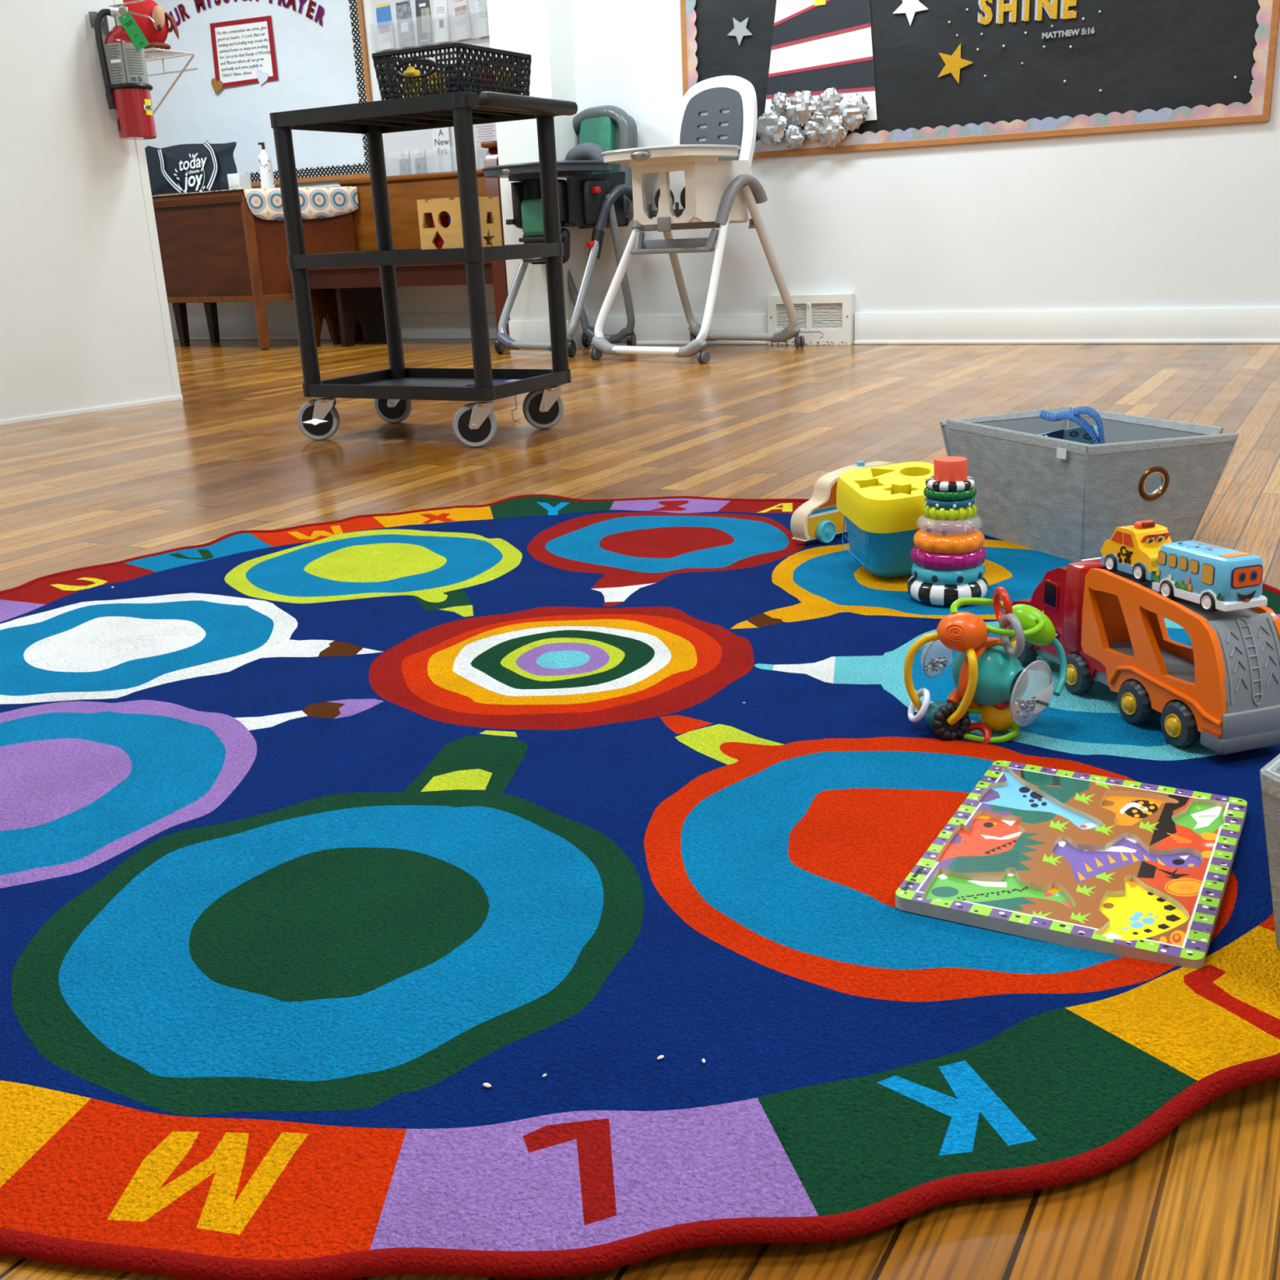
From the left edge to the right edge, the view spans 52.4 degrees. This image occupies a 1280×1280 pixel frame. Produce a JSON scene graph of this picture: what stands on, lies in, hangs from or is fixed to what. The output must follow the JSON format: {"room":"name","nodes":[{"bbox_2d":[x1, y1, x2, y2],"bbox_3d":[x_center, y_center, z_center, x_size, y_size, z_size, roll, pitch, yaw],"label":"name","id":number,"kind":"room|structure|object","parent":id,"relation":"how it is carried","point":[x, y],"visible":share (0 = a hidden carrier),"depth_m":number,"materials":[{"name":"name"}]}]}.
{"room":"children's room","nodes":[
{"label":"children's room","id":0,"kind":"room"},
{"bbox_2d":[0,0,182,421],"bbox_3d":[-3.710,-1.559,2.593,0.140,2.850,5.800,11,22,37],"label":"wall","id":1,"kind":"structure","parent":0,"point":[82,324],"depth_m":4.67,"materials":[{"name":"paint"}]},
{"bbox_2d":[0,395,182,425],"bbox_3d":[-3.589,-0.196,2.974,0.006,0.013,5.800,11,22,37],"label":"baseboard","id":2,"kind":"structure","parent":1,"relation":"attached to","point":[176,397],"depth_m":4.83,"materials":[{"name":"paint"}]},
{"bbox_2d":[88,0,156,139],"bbox_3d":[-1.838,-2.046,4.670,0.199,0.458,0.153,5,19,23],"label":"fire extinguisher","id":3,"kind":"object","parent":1,"relation":"attached to","point":[128,88],"visible":1,"depth_m":4.62,"materials":[{"name":"red"}]},
{"bbox_2d":[124,20,143,44],"bbox_3d":[-1.785,-2.143,4.588,0.058,0.079,0.006,-17,22,-38],"label":"tag","id":4,"kind":"object","parent":3,"relation":"attached to","point":[134,35],"depth_m":4.59,"materials":[{"name":"green"}]},
{"bbox_2d":[114,0,175,396],"bbox_3d":[-1.890,-2.301,4.683,0.003,2.850,0.004,7,20,27],"label":"trim","id":5,"kind":"structure","parent":1,"relation":"attached to","point":[114,0],"depth_m":4.96,"materials":[{"name":"paint"}]},
{"bbox_2d":[153,0,495,317],"bbox_3d":[-2.458,-3.301,7.946,4.440,2.850,0.200,7,20,27],"label":"wall","id":6,"kind":"structure","parent":0,"point":[448,299],"depth_m":7.62,"materials":[{"name":"paint"}]},
{"bbox_2d":[143,0,372,194],"bbox_3d":[-2.539,-3.350,7.842,2.280,1.187,0.022,7,20,27],"label":"bulletin board","id":7,"kind":"object","parent":6,"relation":"attached to","point":[327,64],"visible":0.56,"depth_m":7.68,"materials":[{"name":"white paper"}]},
{"bbox_2d":[209,15,278,88],"bbox_3d":[-2.345,-3.474,7.686,0.495,0.357,0.004,7,20,27],"label":"notice","id":8,"kind":"object","parent":7,"relation":"attached to","point":[242,47],"visible":1,"depth_m":7.68,"materials":[{"name":"white paper"}]},
{"bbox_2d":[211,78,222,95],"bbox_3d":[-2.547,-3.337,7.840,0.091,0.096,0.003,7,20,27],"label":"heart","id":9,"kind":"object","parent":8,"relation":"attached to","point":[217,86],"visible":1,"depth_m":7.84,"materials":[{"name":"brown"}]},
{"bbox_2d":[256,69,268,85],"bbox_3d":[-2.225,-3.316,7.668,0.086,0.092,0.003,7,20,27],"label":"heart","id":10,"kind":"object","parent":8,"relation":"attached to","point":[262,77],"visible":1,"depth_m":7.67,"materials":[{"name":"white"}]},
{"bbox_2d":[169,312,497,340],"bbox_3d":[-2.463,-1.980,8.263,4.710,0.144,0.028,7,20,27],"label":"baseboard","id":11,"kind":"structure","parent":6,"relation":"attached to","point":[423,326],"depth_m":8.09,"materials":[{"name":"paint"}]},
{"bbox_2d":[370,0,495,176],"bbox_3d":[-1.128,-3.100,7.126,0.790,1.100,0.054,7,20,27],"label":"brochure rack","id":12,"kind":"object","parent":6,"relation":"attached to","point":[411,141],"visible":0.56,"depth_m":7.20,"materials":[{"name":"white"}]},
{"bbox_2d":[375,2,394,50],"bbox_3d":[-1.409,-3.392,7.189,0.110,0.240,0.020,7,20,27],"label":"brochure","id":13,"kind":"object","parent":12,"relation":"in","point":[384,16],"visible":1,"depth_m":7.19,"materials":[{"name":"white paper"}]},
{"bbox_2d":[375,5,391,28],"bbox_3d":[-1.413,-3.437,7.176,0.098,0.103,0.002,3,14,28],"label":"picture","id":14,"kind":"object","parent":13,"relation":"attached to","point":[383,14],"depth_m":7.18},
{"bbox_2d":[398,151,409,175],"bbox_3d":[-1.337,-2.700,7.379,0.068,0.135,0.013,7,20,27],"label":"brochure","id":15,"kind":"object","parent":12,"relation":"in","point":[404,163],"visible":0.91,"depth_m":7.38,"materials":[{"name":"white paper"}]},
{"bbox_2d":[395,0,413,48],"bbox_3d":[-1.290,-3.378,7.127,0.110,0.240,0.020,7,20,27],"label":"brochure","id":16,"kind":"object","parent":12,"relation":"in","point":[403,11],"visible":1,"depth_m":7.12,"materials":[{"name":"white paper"}]},
{"bbox_2d":[414,149,426,173],"bbox_3d":[-1.238,-2.689,7.329,0.068,0.135,0.013,7,20,27],"label":"brochure","id":17,"kind":"object","parent":12,"relation":"in","point":[420,155],"visible":0.91,"depth_m":7.33,"materials":[{"name":"white paper"}]},
{"bbox_2d":[415,0,431,44],"bbox_3d":[-1.176,-3.370,7.067,0.098,0.246,0.021,7,20,27],"label":"brochure","id":18,"kind":"object","parent":12,"relation":"in","point":[423,15],"visible":1,"depth_m":7.07,"materials":[{"name":"white paper"}]},
{"bbox_2d":[421,7,431,33],"bbox_3d":[-1.162,-3.364,7.058,0.056,0.122,0.001,5,15,27],"label":"picture","id":19,"kind":"object","parent":18,"relation":"attached to","point":[425,15],"depth_m":7.06},
{"bbox_2d":[431,127,452,172],"bbox_3d":[-1.105,-2.760,7.224,0.115,0.320,0.006,7,20,27],"label":"brochure","id":20,"kind":"object","parent":12,"relation":"in","point":[440,136],"visible":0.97,"depth_m":7.23,"materials":[{"name":"white paper"}]},
{"bbox_2d":[433,0,449,42],"bbox_3d":[-1.071,-3.361,7.012,0.090,0.251,0.021,7,20,27],"label":"brochure","id":21,"kind":"object","parent":12,"relation":"in","point":[441,13],"visible":1,"depth_m":7.01,"materials":[{"name":"white paper"}]},
{"bbox_2d":[451,0,471,40],"bbox_3d":[-0.956,-3.340,6.955,0.118,0.242,0.020,7,20,27],"label":"brochure","id":22,"kind":"object","parent":12,"relation":"in","point":[460,7],"visible":1,"depth_m":6.96,"materials":[{"name":"grey paper"}]},
{"bbox_2d":[454,4,467,16],"bbox_3d":[-0.956,-3.362,6.946,0.078,0.040,0.001,1,13,29],"label":"picture","id":23,"kind":"object","parent":22,"relation":"attached to","point":[462,10],"depth_m":6.95},
{"bbox_2d":[475,0,488,37],"bbox_3d":[-0.827,-3.325,6.888,0.108,0.240,0.020,7,20,27],"label":"brochure","id":24,"kind":"object","parent":12,"relation":"in","point":[481,5],"visible":0.68,"depth_m":6.90,"materials":[{"name":"white paper"}]},
{"bbox_2d":[473,123,497,168],"bbox_3d":[-0.840,-2.718,7.105,0.155,0.290,0.024,7,20,27],"label":"brochure","id":25,"kind":"object","parent":12,"relation":"in","point":[484,133],"visible":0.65,"depth_m":7.11,"materials":[{"name":"grey paper"}]},
{"bbox_2d":[486,0,588,320],"bbox_3d":[-0.386,-2.958,6.545,0.330,2.850,0.820,7,20,27],"label":"wall","id":26,"kind":"structure","parent":0,"point":[542,29],"depth_m":6.30,"materials":[{"name":"paint"}]},
{"bbox_2d":[508,320,551,349],"bbox_3d":[-0.523,-1.547,6.595,0.330,0.144,0.028,7,20,27],"label":"baseboard","id":27,"kind":"structure","parent":26,"relation":"attached to","point":[537,331],"depth_m":6.60,"materials":[{"name":"paint"}]},
{"bbox_2d":[565,315,591,347],"bbox_3d":[-0.309,-1.566,6.623,0.018,0.144,0.230,7,20,27],"label":"baseboard","id":28,"kind":"structure","parent":26,"relation":"attached to","point":[577,336],"depth_m":6.60,"materials":[{"name":"paint"}]},
{"bbox_2d":[0,338,1279,1279],"bbox_3d":[-1.161,-0.310,3.163,12.000,0.100,9.200,7,20,27],"label":"floor","id":29,"kind":"structure","parent":0,"point":[1202,1202],"depth_m":3.29,"materials":[{"name":"brown wood"}]},
{"bbox_2d":[151,190,359,350],"bbox_3d":[-2.481,-2.189,7.732,1.619,0.862,0.594,7,20,27],"label":"wooden desk","id":30,"kind":"object","parent":29,"relation":"on","point":[214,249],"visible":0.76,"depth_m":7.40,"materials":[{"name":"brown wood"}]},
{"bbox_2d":[151,186,358,220],"bbox_3d":[-2.487,-2.523,7.617,1.647,0.172,0.604,7,20,27],"label":"table runner","id":31,"kind":"object","parent":30,"relation":"on","point":[316,202],"visible":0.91,"depth_m":7.33,"materials":[{"name":"fabric"}]},
{"bbox_2d":[144,140,237,195],"bbox_3d":[-2.648,-2.762,7.621,0.799,0.294,0.110,7,20,27],"label":"pillow","id":32,"kind":"object","parent":31,"relation":"on","point":[206,166],"visible":0.98,"depth_m":7.56,"materials":[{"name":"black fabric"}]},
{"bbox_2d":[226,173,251,189],"bbox_3d":[-2.241,-2.565,7.277,0.090,0.082,0.091,7,20,27],"label":"packet","id":33,"kind":"object","parent":31,"relation":"on","point":[237,180],"visible":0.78,"depth_m":7.24,"materials":[{"name":"grey"}]},
{"bbox_2d":[257,142,275,187],"bbox_3d":[-2.087,-2.644,7.249,0.079,0.243,0.079,7,20,27],"label":"spray bottle","id":34,"kind":"object","parent":31,"relation":"on","point":[265,167],"visible":0.96,"depth_m":7.23,"materials":[{"name":"white"}]},
{"bbox_2d":[307,140,510,348],"bbox_3d":[-1.197,-2.137,7.127,1.422,1.010,0.525,7,20,27],"label":"desk","id":35,"kind":"object","parent":29,"relation":"on","point":[341,295],"visible":0.44,"depth_m":7.32,"materials":[{"name":"brown wood"}]},
{"bbox_2d":[269,91,577,447],"bbox_3d":[-0.597,-1.044,3.734,0.772,0.905,0.470,7,20,28],"label":"utility cart","id":36,"kind":"object","parent":29,"relation":"on","point":[393,390],"visible":1,"depth_m":3.66,"materials":[{"name":"black plastic"}]},
{"bbox_2d":[269,91,555,133],"bbox_3d":[-0.629,-1.460,3.616,0.667,0.038,0.447,7,20,28],"label":"shelf","id":37,"kind":"object","parent":36,"relation":"attached to","point":[437,110],"depth_m":3.55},
{"bbox_2d":[286,242,564,269],"bbox_3d":[-0.613,-1.102,3.729,0.667,0.037,0.447,7,20,28],"label":"shelf","id":38,"kind":"object","parent":36,"relation":"attached to","point":[473,255],"depth_m":3.55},
{"bbox_2d":[302,367,571,401],"bbox_3d":[-0.596,-0.758,3.837,0.667,0.037,0.447,7,20,28],"label":"shelf","id":39,"kind":"object","parent":36,"relation":"attached to","point":[393,383],"depth_m":3.78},
{"bbox_2d":[371,42,531,100],"bbox_3d":[-0.503,-1.528,3.543,0.286,0.123,0.366,7,20,27],"label":"storage basket","id":40,"kind":"object","parent":36,"relation":"on","point":[388,60],"visible":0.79,"depth_m":3.43,"materials":[{"name":"black plastic"}]},
{"bbox_2d":[403,66,422,97],"bbox_3d":[-0.611,-1.494,3.495,0.040,0.083,0.030,7,20,27],"label":"block","id":41,"kind":"object","parent":40,"relation":"in","point":[411,71],"visible":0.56,"depth_m":3.48,"materials":[{"name":"yellow"}]},
{"bbox_2d":[417,196,502,249],"bbox_3d":[-0.497,-1.139,3.598,0.163,0.158,0.163,7,20,29],"label":"cube","id":42,"kind":"object","parent":36,"relation":"on","point":[489,207],"visible":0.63,"depth_m":3.55,"materials":[{"name":"brown wood"}]},
{"bbox_2d":[466,378,523,386],"bbox_3d":[-0.385,-0.762,3.844,0.210,0.004,0.150,4,19,22],"label":"magazine","id":43,"kind":"object","parent":36,"relation":"on","point":[495,381],"visible":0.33,"depth_m":3.87,"materials":[{"name":"blue paper"}]},
{"bbox_2d":[481,105,637,357],"bbox_3d":[-0.370,-1.969,6.263,0.610,1.132,0.686,14,24,43],"label":"high chair","id":44,"kind":"object","parent":29,"relation":"on","point":[597,194],"visible":0.85,"depth_m":6.18,"materials":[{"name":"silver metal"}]},
{"bbox_2d":[520,199,568,235],"bbox_3d":[-0.345,-2.044,6.269,0.350,0.160,0.371,14,24,43],"label":"seat cushion","id":45,"kind":"object","parent":44,"relation":"on","point":[531,215],"depth_m":6.16,"materials":[{"name":"green fabric"}]},
{"bbox_2d":[481,160,613,181],"bbox_3d":[-0.437,-2.203,6.119,0.621,0.062,0.538,7,20,27],"label":"tray","id":46,"kind":"object","parent":44,"relation":"on","point":[574,171],"depth_m":5.98,"materials":[{"name":"grey"}]},
{"bbox_2d":[564,142,605,160],"bbox_3d":[-0.263,-2.326,6.279,0.310,0.138,0.103,14,24,43],"label":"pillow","id":47,"kind":"object","parent":44,"relation":"on","point":[584,151],"depth_m":6.22,"materials":[{"name":"grey fabric"}]},
{"bbox_2d":[0,493,1279,1279],"bbox_3d":[-0.130,0.022,1.724,2.164,0.033,2.125,1,18,13],"label":"rug","id":48,"kind":"object","parent":29,"relation":"on","point":[316,839],"visible":0.8,"depth_m":1.08,"materials":[{"name":"carpet"}]},
{"bbox_2d":[790,461,897,543],"bbox_3d":[0.408,-0.260,2.353,0.329,0.127,0.048,-15,21,-35],"label":"car","id":49,"kind":"object","parent":48,"relation":"on","point":[819,517],"visible":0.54,"depth_m":2.28,"materials":[{"name":"brown wood"}]},
{"bbox_2d":[836,461,934,576],"bbox_3d":[0.411,-0.189,2.062,0.172,0.157,0.174,-6,18,-11],"label":"bucket","id":50,"kind":"object","parent":48,"relation":"on","point":[882,506],"visible":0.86,"depth_m":2.01,"materials":[{"name":"blue"}]},
{"bbox_2d":[906,575,988,606],"bbox_3d":[0.455,-0.079,1.925,0.118,0.034,0.118,0,18,8],"label":"ring","id":51,"kind":"object","parent":48,"relation":"on","point":[922,592],"visible":0.64,"depth_m":1.88,"materials":[{"name":"black"}]},
{"bbox_2d":[911,562,985,585],"bbox_3d":[0.455,-0.103,1.918,0.107,0.029,0.107,0,18,8],"label":"ring","id":52,"kind":"object","parent":51,"relation":"on","point":[944,577],"visible":0.6,"depth_m":1.88,"materials":[{"name":"teal"}]},
{"bbox_2d":[910,545,986,570],"bbox_3d":[0.453,-0.126,1.911,0.110,0.030,0.110,0,18,8],"label":"ring","id":53,"kind":"object","parent":52,"relation":"on","point":[963,561],"visible":0.66,"depth_m":1.87,"materials":[{"name":"pink"}]},
{"bbox_2d":[913,525,984,554],"bbox_3d":[0.452,-0.147,1.904,0.101,0.028,0.101,0,18,8],"label":"ring","id":54,"kind":"object","parent":53,"relation":"on","point":[968,542],"visible":0.84,"depth_m":1.87,"materials":[{"name":"orange"}]},
{"bbox_2d":[923,524,975,534],"bbox_3d":[0.451,-0.171,1.897,0.094,0.022,0.094,0,18,8],"label":"ring","id":55,"kind":"object","parent":54,"relation":"on","point":[925,526],"visible":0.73,"depth_m":1.89,"materials":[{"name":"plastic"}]},
{"bbox_2d":[922,503,977,522],"bbox_3d":[0.450,-0.189,1.891,0.078,0.022,0.078,0,18,8],"label":"ring","id":56,"kind":"object","parent":55,"relation":"on","point":[933,513],"visible":0.73,"depth_m":1.86,"materials":[{"name":"yellow"}]},
{"bbox_2d":[924,496,975,509],"bbox_3d":[0.450,-0.202,1.886,0.073,0.014,0.073,0,18,8],"label":"ring","id":57,"kind":"object","parent":56,"relation":"on","point":[937,504],"visible":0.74,"depth_m":1.86,"materials":[{"name":"teal"}]},
{"bbox_2d":[923,486,977,501],"bbox_3d":[0.449,-0.215,1.883,0.076,0.016,0.076,0,18,8],"label":"ring","id":58,"kind":"object","parent":57,"relation":"on","point":[929,493],"visible":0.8,"depth_m":1.85,"materials":[{"name":"green"}]},
{"bbox_2d":[924,475,975,491],"bbox_3d":[0.448,-0.227,1.879,0.071,0.013,0.071,0,18,8],"label":"ring","id":59,"kind":"object","parent":58,"relation":"on","point":[930,482],"visible":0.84,"depth_m":1.85,"materials":[{"name":"black"}]},
{"bbox_2d":[933,456,968,535],"bbox_3d":[0.451,-0.161,1.900,0.048,0.208,0.048,7,20,27],"label":"post","id":60,"kind":"object","parent":48,"relation":"on","point":[946,468],"visible":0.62,"depth_m":1.86,"materials":[{"name":"red"}]},
{"bbox_2d":[903,586,1066,743],"bbox_3d":[0.374,0.028,1.409,0.167,0.177,0.105,7,20,27],"label":"ball","id":61,"kind":"object","parent":48,"relation":"on","point":[988,677],"visible":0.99,"depth_m":1.39,"materials":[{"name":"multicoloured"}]},
{"bbox_2d":[895,760,1247,968],"bbox_3d":[0.386,0.183,1.137,0.246,0.012,0.321,7,20,27],"label":"puzzle","id":62,"kind":"object","parent":48,"relation":"on","point":[1122,868],"visible":1,"depth_m":1.11,"materials":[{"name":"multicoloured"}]},
{"bbox_2d":[939,405,1239,562],"bbox_3d":[0.751,-0.270,2.236,0.284,0.207,0.424,-9,19,-20],"label":"fabric bin","id":63,"kind":"object","parent":48,"relation":"on","point":[1060,498],"visible":0.86,"depth_m":2.10,"materials":[{"name":"grey fabric"}]},
{"bbox_2d":[1036,405,1105,444],"bbox_3d":[0.740,-0.353,2.233,0.126,0.109,0.127,7,20,27],"label":"toy","id":64,"kind":"object","parent":63,"relation":"in","point":[1087,433],"visible":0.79,"depth_m":2.18,"materials":[{"name":"blue"}]},
{"bbox_2d":[1008,556,1279,754],"bbox_3d":[0.564,-0.004,1.471,0.114,0.156,0.389,-8,18,-16],"label":"carrier","id":65,"kind":"object","parent":48,"relation":"on","point":[1223,689],"visible":0.88,"depth_m":1.38,"materials":[{"name":"orange"}]},
{"bbox_2d":[1100,520,1172,581],"bbox_3d":[0.558,-0.102,1.443,0.051,0.060,0.093,-8,17,-16],"label":"taxi","id":66,"kind":"object","parent":65,"relation":"on","point":[1134,549],"visible":0.79,"depth_m":1.43,"materials":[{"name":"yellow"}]},
{"bbox_2d":[1151,540,1267,612],"bbox_3d":[0.590,-0.067,1.348,0.056,0.061,0.111,-8,18,-16],"label":"bus","id":67,"kind":"object","parent":65,"relation":"on","point":[1215,578],"visible":1,"depth_m":1.32,"materials":[{"name":"blue"}]},
{"bbox_2d":[589,75,804,364],"bbox_3d":[0.218,-1.875,5.780,0.684,1.190,0.858,12,23,39],"label":"high chair","id":68,"kind":"object","parent":29,"relation":"on","point":[704,180],"visible":1,"depth_m":5.70,"materials":[{"name":"white"}]},
{"bbox_2d":[654,187,674,208],"bbox_3d":[0.107,-1.923,5.683,0.076,0.110,0.100,12,23,39],"label":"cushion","id":69,"kind":"object","parent":68,"relation":"on","point":[657,195],"depth_m":5.66,"materials":[{"name":"plastic"}]},
{"bbox_2d":[647,208,684,217],"bbox_3d":[0.229,-1.879,5.726,0.294,0.035,0.330,12,23,39],"label":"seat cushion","id":70,"kind":"object","parent":68,"relation":"on","point":[655,211],"depth_m":5.59,"materials":[{"name":"plastic"}]},
{"bbox_2d":[601,144,740,167],"bbox_3d":[0.125,-2.059,5.542,0.558,0.062,0.515,7,20,27],"label":"tray","id":71,"kind":"object","parent":68,"relation":"on","point":[677,155],"depth_m":5.41,"materials":[{"name":"beige"}]},
{"bbox_2d":[680,186,685,208],"bbox_3d":[0.215,-1.899,5.592,0.076,0.110,0.100,12,23,39],"label":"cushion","id":72,"kind":"object","parent":68,"relation":"on","point":[682,197],"depth_m":5.56,"materials":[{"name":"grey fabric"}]},
{"bbox_2d":[1259,753,1279,949],"bbox_3d":[0.601,0.166,0.943,0.239,0.157,0.416,14,24,43],"label":"fabric bin","id":73,"kind":"object","parent":29,"relation":"on","point":[1269,774],"visible":1,"depth_m":0.94,"materials":[{"name":"grey fabric"}]},
{"bbox_2d":[570,0,1279,341],"bbox_3d":[2.800,-2.564,4.816,6.960,2.850,0.200,7,20,27],"label":"wall","id":74,"kind":"structure","parent":0,"point":[1185,217],"depth_m":5.70,"materials":[{"name":"paint"}]},
{"bbox_2d":[590,313,768,345],"bbox_3d":[0.185,-1.544,6.478,0.990,0.144,0.028,7,20,27],"label":"baseboard","id":75,"kind":"structure","parent":74,"relation":"attached to","point":[649,330],"depth_m":6.47,"materials":[{"name":"paint"}]},
{"bbox_2d":[767,293,854,345],"bbox_3d":[0.799,-1.508,6.124,0.415,0.232,0.071,7,20,27],"label":"air vent","id":76,"kind":"object","parent":74,"relation":"in","point":[823,319],"visible":0.94,"depth_m":6.09,"materials":[{"name":"white"}]},
{"bbox_2d":[680,0,1279,159],"bbox_3d":[1.309,-2.720,5.458,2.523,1.203,0.022,7,20,27],"label":"bulletin board","id":77,"kind":"object","parent":74,"relation":"attached to","point":[1156,64],"visible":0.75,"depth_m":5.41,"materials":[{"name":"black paper"}]},
{"bbox_2d":[727,17,752,45],"bbox_3d":[0.453,-2.767,5.911,0.125,0.122,0.002,7,20,27],"label":"star","id":78,"kind":"object","parent":77,"relation":"attached to","point":[740,29],"visible":1,"depth_m":5.91,"materials":[{"name":"paper"}]},
{"bbox_2d":[756,111,787,146],"bbox_3d":[0.602,-2.331,5.928,0.151,0.150,0.070,7,20,27],"label":"rock","id":79,"kind":"object","parent":77,"relation":"attached to","point":[771,127],"visible":0.99,"depth_m":5.91,"materials":[{"name":"grey"}]},
{"bbox_2d":[770,91,789,115],"bbox_3d":[0.635,-2.430,5.887,0.096,0.098,0.064,7,20,27],"label":"rock","id":80,"kind":"object","parent":79,"relation":"on","point":[780,100],"visible":1,"depth_m":5.87,"materials":[{"name":"grey"}]},
{"bbox_2d":[783,124,805,149],"bbox_3d":[0.702,-2.279,5.888,0.107,0.102,0.064,7,20,27],"label":"rock","id":81,"kind":"object","parent":77,"relation":"attached to","point":[794,136],"visible":1,"depth_m":5.87,"materials":[{"name":"grey"}]},
{"bbox_2d":[803,118,819,142],"bbox_3d":[0.781,-2.299,5.851,0.113,0.109,0.066,7,20,27],"label":"rock","id":82,"kind":"object","parent":77,"relation":"attached to","point":[811,129],"visible":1,"depth_m":5.83,"materials":[{"name":"grey"}]},
{"bbox_2d":[810,107,825,124],"bbox_3d":[0.803,-2.342,5.813,0.081,0.082,0.058,7,20,27],"label":"rock","id":83,"kind":"object","parent":82,"relation":"on","point":[817,117],"visible":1,"depth_m":5.80,"materials":[{"name":"grey"}]},
{"bbox_2d":[764,0,876,127],"bbox_3d":[0.785,-2.771,5.728,0.544,0.938,0.004,7,20,27],"label":"lighthouse","id":84,"kind":"object","parent":77,"relation":"attached to","point":[815,49],"visible":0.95,"depth_m":5.76,"materials":[{"name":"white"}]},
{"bbox_2d":[785,89,817,125],"bbox_3d":[0.725,-2.387,5.840,0.152,0.152,0.080,7,20,27],"label":"rock","id":85,"kind":"object","parent":84,"relation":"attached to","point":[800,107],"visible":1,"depth_m":5.81,"materials":[{"name":"grey"}]},
{"bbox_2d":[816,112,848,147],"bbox_3d":[0.858,-2.274,5.804,0.141,0.150,0.075,7,20,27],"label":"rock","id":86,"kind":"object","parent":77,"relation":"attached to","point":[831,131],"visible":1,"depth_m":5.78,"materials":[{"name":"grey"}]},
{"bbox_2d":[816,87,843,118],"bbox_3d":[0.844,-2.381,5.770,0.125,0.129,0.065,7,20,27],"label":"rock","id":87,"kind":"object","parent":86,"relation":"on","point":[828,102],"visible":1,"depth_m":5.75,"materials":[{"name":"grey"}]},
{"bbox_2d":[835,93,869,131],"bbox_3d":[0.937,-2.330,5.748,0.160,0.155,0.080,7,20,27],"label":"rock","id":88,"kind":"object","parent":77,"relation":"attached to","point":[852,109],"visible":1,"depth_m":5.72,"materials":[{"name":"grey"}]},
{"bbox_2d":[893,0,928,25],"bbox_3d":[1.154,-2.700,5.546,0.156,0.148,0.002,7,20,27],"label":"star","id":89,"kind":"object","parent":77,"relation":"attached to","point":[909,7],"visible":1,"depth_m":5.55,"materials":[{"name":"white"}]},
{"bbox_2d":[937,43,973,84],"bbox_3d":[1.341,-2.448,5.528,0.153,0.160,0.002,7,20,27],"label":"star","id":90,"kind":"object","parent":77,"relation":"attached to","point":[953,63],"visible":1,"depth_m":5.53,"materials":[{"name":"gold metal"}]},
{"bbox_2d":[977,0,992,24],"bbox_3d":[1.438,-2.628,5.415,0.063,0.121,0.006,7,20,27],"label":"cutout letter","id":91,"kind":"object","parent":77,"relation":"attached to","point":[983,6],"visible":1,"depth_m":5.42,"materials":[{"name":"gold metal"}]},
{"bbox_2d":[995,0,1017,23],"bbox_3d":[1.515,-2.615,5.377,0.084,0.118,0.006,7,20,27],"label":"cutout letter","id":92,"kind":"object","parent":77,"relation":"attached to","point":[1011,7],"visible":1,"depth_m":5.38,"materials":[{"name":"gold metal"}]},
{"bbox_2d":[1021,0,1029,21],"bbox_3d":[1.584,-2.606,5.342,0.031,0.118,0.006,7,20,27],"label":"cutout letter","id":93,"kind":"object","parent":77,"relation":"attached to","point":[1025,3],"visible":1,"depth_m":5.35,"materials":[{"name":"gold metal"}]},
{"bbox_2d":[1034,0,1057,21],"bbox_3d":[1.657,-2.594,5.305,0.090,0.118,0.006,7,20,27],"label":"cutout letter","id":94,"kind":"object","parent":77,"relation":"attached to","point":[1051,8],"visible":1,"depth_m":5.31,"materials":[{"name":"gold metal"}]},
{"bbox_2d":[1041,26,1094,39],"bbox_3d":[1.744,-2.472,5.297,0.208,0.025,0.001,7,20,27],"label":"lettering","id":95,"kind":"object","parent":77,"relation":"attached to","point":[1045,35],"visible":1,"depth_m":5.30,"materials":[{"name":"paper"}]},
{"bbox_2d":[1060,0,1076,19],"bbox_3d":[1.737,-2.580,5.266,0.064,0.118,0.006,7,20,27],"label":"cutout letter","id":96,"kind":"object","parent":77,"relation":"attached to","point":[1065,13],"visible":1,"depth_m":5.27,"materials":[{"name":"gold metal"}]},
{"bbox_2d":[853,306,1279,344],"bbox_3d":[3.442,-1.169,4.799,5.525,0.144,0.028,7,20,27],"label":"baseboard","id":97,"kind":"structure","parent":74,"relation":"attached to","point":[1246,325],"depth_m":5.61,"materials":[{"name":"paint"}]},
{"bbox_3d":[-2.359,-2.453,5.233,0.380,2.850,0.380,7,20,27],"label":"wall","id":98,"kind":"structure","parent":0,"visible":0},
{"bbox_2d":[144,47,199,114],"bbox_3d":[-1.970,-2.191,5.204,0.382,0.278,0.210,7,20,27],"label":"wire shelf","id":99,"kind":"object","parent":98,"relation":"attached to","point":[148,58],"visible":0.59,"depth_m":5.20,"materials":[{"name":"grey"}]},
{"bbox_2d":[122,0,178,53],"bbox_3d":[-1.939,-2.441,5.090,0.246,0.264,0.171,-5,18,-6],"label":"plush toy","id":100,"kind":"object","parent":99,"relation":"on","point":[156,33],"visible":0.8,"depth_m":5.04,"materials":[{"name":"red"}]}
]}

